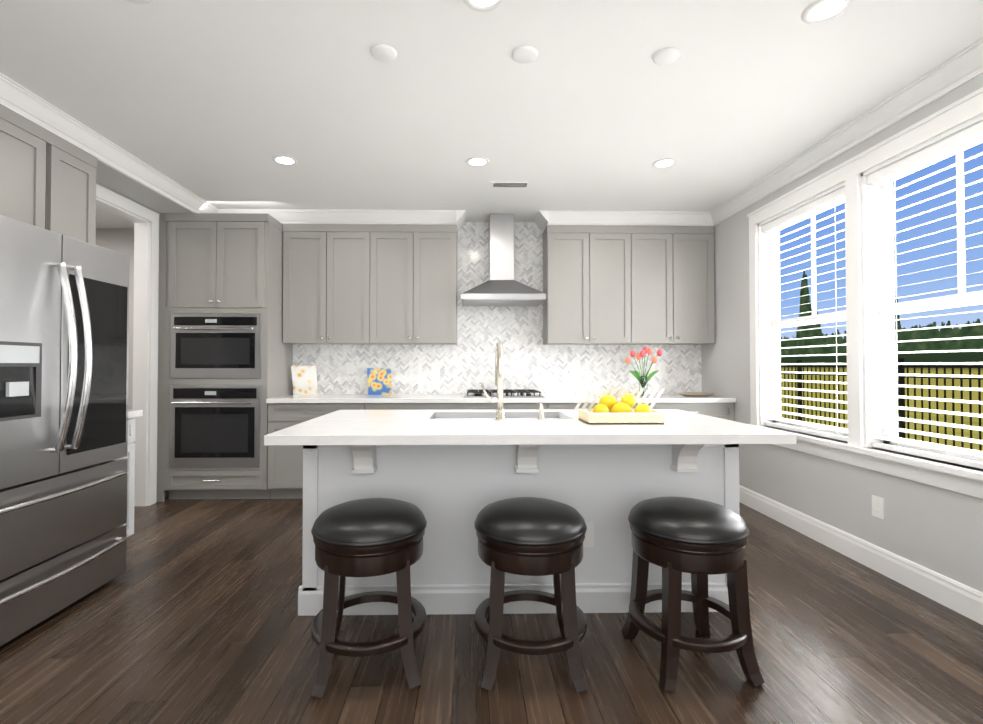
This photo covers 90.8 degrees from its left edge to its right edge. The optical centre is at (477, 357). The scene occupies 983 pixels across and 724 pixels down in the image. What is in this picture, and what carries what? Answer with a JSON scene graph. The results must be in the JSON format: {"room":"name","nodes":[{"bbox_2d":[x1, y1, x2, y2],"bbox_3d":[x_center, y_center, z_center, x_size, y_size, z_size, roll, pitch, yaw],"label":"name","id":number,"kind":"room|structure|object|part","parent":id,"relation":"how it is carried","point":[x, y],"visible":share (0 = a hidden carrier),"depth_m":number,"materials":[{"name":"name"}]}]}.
{"room":"kitchen","nodes":[
{"label":"kitchen","id":0,"kind":"room"},
{"bbox_2d":[95,228,133,409],"bbox_3d":[-4.126,-0.055,5.185,2.355,2.650,0.100,0,-1,-1],"label":"wall","id":1,"kind":"structure","parent":0,"point":[120,240],"depth_m":5.15,"materials":[{"name":"grey paint"}]},
{"bbox_2d":[96,183,168,501],"bbox_3d":[-2.819,-0.111,1.543,0.120,2.650,6.630,0,-1,-1],"label":"wall","id":2,"kind":"structure","parent":0,"point":[166,493],"depth_m":4.25,"materials":[{"name":"grey paint"}]},
{"bbox_2d":[0,104,97,244],"bbox_3d":[-2.599,-0.743,2.017,0.330,1.128,2.196,0,-1,-1],"label":"upper cabinet","id":3,"kind":"object","parent":2,"relation":"attached to","point":[47,180],"visible":0.54,"depth_m":2.75,"materials":[{"name":"grey wood"}]},
{"bbox_2d":[96,184,158,505],"bbox_3d":[-2.847,-0.008,3.701,0.140,2.510,1.030,0,-1,-1],"label":"door frame","id":4,"kind":"structure","parent":2,"relation":"attached to","point":[145,311],"depth_m":4.12,"materials":[{"name":"white wood"}]},
{"bbox_2d":[96,159,194,213],"bbox_3d":[-2.604,-1.376,1.566,0.310,0.120,6.630,0,-1,-1],"label":"soffit","id":5,"kind":"structure","parent":0,"point":[117,181],"depth_m":3.71,"materials":[{"name":"grey paint"}]},
{"bbox_2d":[0,496,982,723],"bbox_3d":[-1.437,1.242,1.697,7.850,0.050,7.130,0,-1,-1],"label":"floor","id":6,"kind":"structure","parent":0,"point":[189,615],"depth_m":1.99,"materials":[{"name":"brown wood"}]},
{"bbox_2d":[0,215,129,645],"bbox_3d":[-2.299,0.321,2.276,0.886,1.810,0.910,0,-1,-1],"label":"fridge","id":7,"kind":"object","parent":6,"relation":"on","point":[64,330],"visible":1,"depth_m":2.25,"materials":[{"name":"silver metal"}]},
{"bbox_2d":[121,410,142,536],"bbox_3d":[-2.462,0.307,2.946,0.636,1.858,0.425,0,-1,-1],"label":"base cabinet","id":8,"kind":"object","parent":6,"relation":"on","point":[130,456],"visible":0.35,"depth_m":3.09,"materials":[{"name":"white wood"}]},
{"bbox_2d":[157,213,292,501],"bbox_3d":[-2.330,-0.004,4.520,0.958,2.527,0.671,0,-1,-1],"label":"tall cabinet","id":9,"kind":"object","parent":6,"relation":"on","point":[225,358],"visible":0.98,"depth_m":4.25,"materials":[{"name":"grey wood"}]},
{"bbox_2d":[268,403,367,498],"bbox_3d":[-1.425,0.831,4.553,0.851,0.860,0.611,0,-1,-1],"label":"base cabinet","id":10,"kind":"object","parent":6,"relation":"on","point":[285,471],"depth_m":4.25,"materials":[{"name":"grey wood"}]},
{"bbox_2d":[266,394,735,402],"bbox_3d":[0.217,0.381,4.577,4.134,0.040,0.635,0,-1,-1],"label":"countertop","id":11,"kind":"structure","parent":10,"relation":"on","point":[451,398],"depth_m":4.28,"materials":[{"name":"white stone"}]},
{"bbox_2d":[291,366,317,394],"bbox_3d":[-1.690,0.219,4.736,0.234,0.287,0.095,0,-1,-1],"label":"cookbook","id":12,"kind":"object","parent":11,"relation":"on","point":[304,380],"visible":1,"depth_m":4.72,"materials":[{"name":"white paper"}]},
{"bbox_2d":[367,368,391,394],"bbox_3d":[-0.961,0.229,4.751,0.234,0.268,0.090,0,-1,-1],"label":"cookbook","id":13,"kind":"object","parent":11,"relation":"on","point":[379,381],"visible":1,"depth_m":4.74,"materials":[{"name":"blue paper"}]},
{"bbox_2d":[464,389,544,397],"bbox_3d":[0.233,0.334,4.586,0.730,0.051,0.480,0,-1,-1],"label":"cooktop","id":14,"kind":"object","parent":11,"relation":"in","point":[507,393],"visible":0.92,"depth_m":4.41,"materials":[{"name":"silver metal"}]},
{"bbox_2d":[625,347,661,395],"bbox_3d":[1.588,0.127,4.617,0.345,0.467,0.142,0,-1,-1],"label":"vase","id":15,"kind":"object","parent":11,"relation":"on","point":[643,380],"visible":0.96,"depth_m":4.61,"materials":[{"name":"clear glass"}]},
{"bbox_2d":[677,392,713,395],"bbox_3d":[2.077,0.349,4.628,0.330,0.024,0.330,0,-1,-1],"label":"plate","id":16,"kind":"object","parent":11,"relation":"on","point":[694,394],"visible":1,"depth_m":4.60,"materials":[{"name":"beige ceramic"}]},
{"bbox_2d":[311,498,426,698],"bbox_3d":[-0.434,0.914,1.954,0.453,0.639,0.453,0,-1,-1],"label":"stool","id":17,"kind":"object","parent":6,"relation":"on","point":[368,537],"visible":1,"depth_m":1.80,"materials":[{"name":"black leather"}]},
{"bbox_2d":[368,403,467,409],"bbox_3d":[-0.577,0.831,4.568,0.968,0.860,0.611,0,-1,-1],"label":"base cabinet","id":18,"kind":"object","parent":6,"relation":"on","point":[371,406],"depth_m":4.27,"materials":[{"name":"grey wood"}]},
{"bbox_2d":[468,403,555,409],"bbox_3d":[0.261,0.831,4.582,0.831,0.860,0.611,0,-1,-1],"label":"base cabinet","id":19,"kind":"object","parent":6,"relation":"on","point":[470,405],"depth_m":4.28,"materials":[{"name":"grey wood"}]},
{"bbox_2d":[298,445,739,615],"bbox_3d":[0.212,0.796,2.624,2.146,0.870,0.892,0,-1,-1],"label":"kitchen island","id":20,"kind":"object","parent":6,"relation":"on","point":[450,474],"depth_m":2.34,"materials":[{"name":"white wood"}]},
{"bbox_2d":[324,409,707,416],"bbox_3d":[0.207,0.343,2.810,2.152,0.039,0.550,0,-1,-1],"label":"island countertop","id":21,"kind":"structure","parent":20,"relation":"on","point":[668,412],"depth_m":2.88,"materials":[{"name":"white stone"}]},
{"bbox_2d":[432,413,567,416],"bbox_3d":[0.120,0.460,2.741,0.784,0.266,0.444,0,-1,-1],"label":"sink","id":22,"kind":"object","parent":21,"relation":"in","point":[433,414],"depth_m":2.95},
{"bbox_2d":[480,342,544,420],"bbox_3d":[0.175,0.117,2.563,0.335,0.403,0.223,0,-1,-1],"label":"faucet","id":23,"kind":"object","parent":21,"relation":"on","point":[498,400],"visible":1,"depth_m":2.47,"materials":[{"name":"silver metal"}]},
{"bbox_2d":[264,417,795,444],"bbox_3d":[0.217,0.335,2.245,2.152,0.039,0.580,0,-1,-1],"label":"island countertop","id":24,"kind":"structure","parent":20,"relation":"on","point":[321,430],"depth_m":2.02,"materials":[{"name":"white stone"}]},
{"bbox_2d":[573,388,664,423],"bbox_3d":[0.727,0.235,2.415,0.463,0.162,0.229,0,-1,-1],"label":"basket","id":25,"kind":"object","parent":24,"relation":"on","point":[608,409],"visible":1,"depth_m":2.36,"materials":[{"name":"beige wood"}]},
{"bbox_2d":[474,497,587,692],"bbox_3d":[0.211,0.914,1.966,0.453,0.639,0.453,0,-1,-1],"label":"stool","id":26,"kind":"object","parent":6,"relation":"on","point":[530,536],"visible":1,"depth_m":1.80,"materials":[{"name":"black leather"}]},
{"bbox_2d":[556,403,643,408],"bbox_3d":[0.997,0.832,4.595,0.887,0.860,0.611,0,-1,-1],"label":"base cabinet","id":27,"kind":"object","parent":6,"relation":"on","point":[558,405],"depth_m":4.29,"materials":[{"name":"grey wood"}]},
{"bbox_2d":[644,403,733,420],"bbox_3d":[1.831,0.832,4.610,0.905,0.860,0.611,0,-1,-1],"label":"base cabinet","id":28,"kind":"object","parent":6,"relation":"on","point":[719,410],"depth_m":4.32,"materials":[{"name":"grey wood"}]},
{"bbox_2d":[621,496,764,692],"bbox_3d":[0.850,0.914,1.977,0.452,0.639,0.452,0,-1,-1],"label":"stool","id":29,"kind":"object","parent":6,"relation":"on","point":[699,540],"visible":1,"depth_m":1.83,"materials":[{"name":"black leather"}]},
{"bbox_2d":[0,0,982,227],"bbox_3d":[-1.437,-1.473,1.738,7.850,0.080,7.130,0,-1,-1],"label":"ceiling","id":30,"kind":"structure","parent":0,"point":[220,104],"depth_m":2.56,"materials":[{"name":"white paint"}]},
{"bbox_2d":[0,73,219,212],"bbox_3d":[-2.404,-1.382,1.430,0.085,0.112,6.350,0,-1,-1],"label":"crown molding","id":31,"kind":"structure","parent":30,"relation":"attached to","point":[13,96],"depth_m":3.05,"materials":[{"name":"white wood"}]},
{"bbox_2d":[126,0,152,3],"bbox_3d":[-1.347,-1.427,1.864,0.175,0.007,0.175,-1,-1,44],"label":"recessed light","id":32,"kind":"object","parent":30,"relation":"in","point":[134,1],"depth_m":1.93,"materials":[{"name":"white plastic"}]},
{"bbox_2d":[272,155,297,165],"bbox_3d":[-1.372,-1.402,3.449,0.175,0.007,0.175,-1,-1,44],"label":"recessed light","id":33,"kind":"object","parent":30,"relation":"in","point":[284,160],"depth_m":3.45,"materials":[{"name":"white"}]},
{"bbox_2d":[220,209,465,224],"bbox_3d":[-1.264,-1.333,4.582,2.295,0.112,0.085,0,-1,-1],"label":"crown molding","id":34,"kind":"structure","parent":30,"relation":"attached to","point":[284,216],"depth_m":4.58,"materials":[{"name":"white wood"}]},
{"bbox_2d":[371,44,396,61],"bbox_3d":[-0.438,-1.418,2.260,0.119,0.012,0.119,0,-1,-7],"label":"disc","id":35,"kind":"object","parent":30,"relation":"attached to","point":[381,52],"depth_m":2.25,"materials":[{"name":"white plastic"}]},
{"bbox_2d":[465,156,489,166],"bbox_3d":[-0.003,-1.402,3.473,0.175,0.007,0.175,-1,-1,44],"label":"recessed light","id":36,"kind":"object","parent":30,"relation":"in","point":[477,161],"depth_m":3.46,"materials":[{"name":"white"}]},
{"bbox_2d":[463,0,503,11],"bbox_3d":[0.024,-1.426,1.909,0.175,0.007,0.175,-1,-1,44],"label":"recessed light","id":37,"kind":"object","parent":30,"relation":"in","point":[477,5],"depth_m":1.96,"materials":[{"name":"white"}]},
{"bbox_2d":[490,182,527,186],"bbox_3d":[0.250,-1.395,3.902,0.300,0.008,0.100,0,-1,-1],"label":"ceiling vent","id":38,"kind":"object","parent":30,"relation":"in","point":[508,184],"visible":1,"depth_m":3.89,"materials":[{"name":"white metal"}]},
{"bbox_2d":[512,46,537,63],"bbox_3d":[0.222,-1.418,2.272,0.119,0.012,0.119,0,-1,-7],"label":"disc","id":39,"kind":"object","parent":30,"relation":"attached to","point":[521,54],"depth_m":2.26,"materials":[{"name":"white plastic"}]},
{"bbox_2d":[652,158,677,168],"bbox_3d":[1.347,-1.401,3.497,0.175,0.007,0.175,-1,-1,44],"label":"recessed light","id":40,"kind":"object","parent":30,"relation":"in","point":[663,163],"depth_m":3.50,"materials":[{"name":"white"}]},
{"bbox_2d":[653,47,679,64],"bbox_3d":[0.888,-1.418,2.283,0.119,0.012,0.119,0,-1,-7],"label":"disc","id":41,"kind":"object","parent":30,"relation":"attached to","point":[665,56],"depth_m":2.27,"materials":[{"name":"white plastic"}]},
{"bbox_2d":[801,0,853,24],"bbox_3d":[1.429,-1.425,1.983,0.175,0.007,0.175,-1,-1,44],"label":"recessed light","id":42,"kind":"object","parent":30,"relation":"in","point":[819,12],"depth_m":1.99,"materials":[{"name":"white"}]},
{"bbox_2d":[701,73,982,592],"bbox_3d":[2.415,-0.109,1.635,0.150,2.650,6.630,0,-1,-1],"label":"wall","id":43,"kind":"structure","parent":0,"point":[939,530],"depth_m":3.14,"materials":[{"name":"grey paint"}]},
{"bbox_2d":[704,37,982,225],"bbox_3d":[2.299,-1.380,1.512,0.085,0.112,6.350,0,-1,-1],"label":"crown molding","id":44,"kind":"structure","parent":43,"relation":"attached to","point":[962,67],"depth_m":2.81,"materials":[{"name":"white wood"}]},
{"bbox_2d":[739,485,982,624],"bbox_3d":[2.337,1.140,1.304,0.016,0.142,6.010,0,-1,-1],"label":"baseboard","id":45,"kind":"structure","parent":43,"relation":"attached to","point":[961,598],"depth_m":2.79,"materials":[{"name":"white wood"}]},
{"bbox_2d":[747,87,982,498],"bbox_3d":[2.361,-0.284,2.972,0.210,1.880,2.220,0,-1,-1],"label":"window","id":46,"kind":"structure","parent":43,"relation":"in","point":[854,172],"depth_m":2.91,"materials":[{"name":"white wood"}]},
{"bbox_2d":[762,121,982,468],"bbox_3d":[2.366,-0.281,2.972,0.060,1.622,1.950,0,-1,-1],"label":"window blinds","id":47,"kind":"object","parent":46,"relation":"attached to","point":[955,142],"visible":0.92,"depth_m":2.73,"materials":[{"name":"white"}]},
{"bbox_3d":[2.430,-0.279,2.973,0.052,1.630,1.960,0,-1,-1],"label":"window sash","id":48,"kind":"part","parent":46,"relation":"part of","materials":[{"name":"white wood"}]},
{"bbox_2d":[872,495,884,519],"bbox_3d":[2.314,0.864,2.803,0.008,0.120,0.080,0,-1,-1],"label":"electrical outlet plate","id":49,"kind":"object","parent":43,"relation":"attached to","point":[878,511],"depth_m":2.80,"materials":[{"name":"white plastic"}]},
{"bbox_3d":[-0.254,-0.058,4.963,5.370,2.650,0.120,0,-1,-1],"label":"wall","id":50,"kind":"structure","parent":0,"visible":0},
{"bbox_2d":[283,224,382,344],"bbox_3d":[-1.405,-0.702,4.737,0.884,1.130,0.291,0,-1,-1],"label":"upper cabinet","id":51,"kind":"object","parent":50,"relation":"attached to","point":[369,284],"depth_m":4.60,"materials":[{"name":"grey wood"}]},
{"bbox_2d":[379,224,457,344],"bbox_3d":[-0.647,-0.702,4.750,0.884,1.130,0.291,0,-1,-1],"label":"upper cabinet","id":52,"kind":"object","parent":50,"relation":"attached to","point":[418,263],"depth_m":4.61,"materials":[{"name":"grey wood"}]},
{"bbox_2d":[293,222,701,393],"bbox_3d":[0.211,-0.508,4.913,4.138,1.748,0.006,0,-1,-1],"label":"backsplash","id":53,"kind":"structure","parent":50,"relation":"attached to","point":[530,361],"depth_m":4.91,"materials":[{"name":"tile"}]},
{"bbox_2d":[347,362,353,373],"bbox_3d":[-1.280,0.105,4.870,0.075,0.120,0.007,0,-1,-1],"label":"electrical outlet plate","id":54,"kind":"object","parent":53,"relation":"attached to","point":[350,365],"depth_m":4.87,"materials":[{"name":"white plastic"}]},
{"bbox_2d":[431,362,438,373],"bbox_3d":[-0.430,0.106,4.885,0.075,0.120,0.007,0,-1,-1],"label":"electrical outlet plate","id":55,"kind":"object","parent":53,"relation":"attached to","point":[434,365],"depth_m":4.88,"materials":[{"name":"white plastic"}]},
{"bbox_2d":[570,362,576,373],"bbox_3d":[0.970,0.106,4.910,0.075,0.120,0.007,0,-1,-1],"label":"electrical outlet plate","id":56,"kind":"object","parent":53,"relation":"attached to","point":[573,365],"depth_m":4.91,"materials":[{"name":"white plastic"}]},
{"bbox_2d":[658,362,665,373],"bbox_3d":[1.869,0.106,4.925,0.075,0.120,0.007,0,-1,-1],"label":"electrical outlet plate","id":57,"kind":"object","parent":53,"relation":"attached to","point":[661,365],"depth_m":4.92,"materials":[{"name":"white plastic"}]},
{"bbox_2d":[461,214,545,305],"bbox_3d":[0.232,-0.955,4.654,0.770,0.861,0.518,0,-1,-1],"label":"range hood","id":58,"kind":"object","parent":50,"relation":"attached to","point":[501,287],"visible":1,"depth_m":4.65,"materials":[{"name":"silver metal"}]},
{"bbox_2d":[543,225,638,344],"bbox_3d":[1.098,-0.701,4.781,0.867,1.130,0.291,0,-1,-1],"label":"upper cabinet","id":59,"kind":"object","parent":50,"relation":"attached to","point":[628,285],"depth_m":4.64,"materials":[{"name":"grey wood"}]},
{"bbox_2d":[536,211,707,228],"bbox_3d":[1.380,-1.333,4.628,1.595,0.112,0.085,0,-1,-1],"label":"crown molding","id":60,"kind":"structure","parent":50,"relation":"attached to","point":[544,218],"depth_m":4.63,"materials":[{"name":"white wood"}]},
{"bbox_2d":[639,226,714,344],"bbox_3d":[1.839,-0.701,4.794,0.867,1.130,0.291,0,-1,-1],"label":"upper cabinet","id":61,"kind":"object","parent":50,"relation":"attached to","point":[677,304],"depth_m":4.66,"materials":[{"name":"grey wood"}]},
{"label":"outside","id":62,"kind":"structure","parent":0,"visible":0},
{"bbox_2d":[782,397,982,450],"bbox_3d":[8.623,1.644,10.004,12.540,0.001,48.000,0,-1,-1],"label":"lawn","id":63,"kind":"structure","parent":62,"point":[966,432],"depth_m":12.64,"materials":[{"name":"plant"}]},
{"bbox_2d":[781,358,982,450],"bbox_3d":[6.564,0.782,5.965,0.060,1.600,20.030,0,-1,-1],"label":"fence","id":64,"kind":"object","parent":63,"relation":"on","point":[901,391],"visible":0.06,"depth_m":7.45,"materials":[{"name":"black"}]},
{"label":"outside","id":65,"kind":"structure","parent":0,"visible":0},
{"bbox_2d":[780,142,982,413],"bbox_3d":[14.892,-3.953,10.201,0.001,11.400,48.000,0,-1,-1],"label":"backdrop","id":66,"kind":"structure","parent":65,"point":[946,272],"depth_m":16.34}
]}

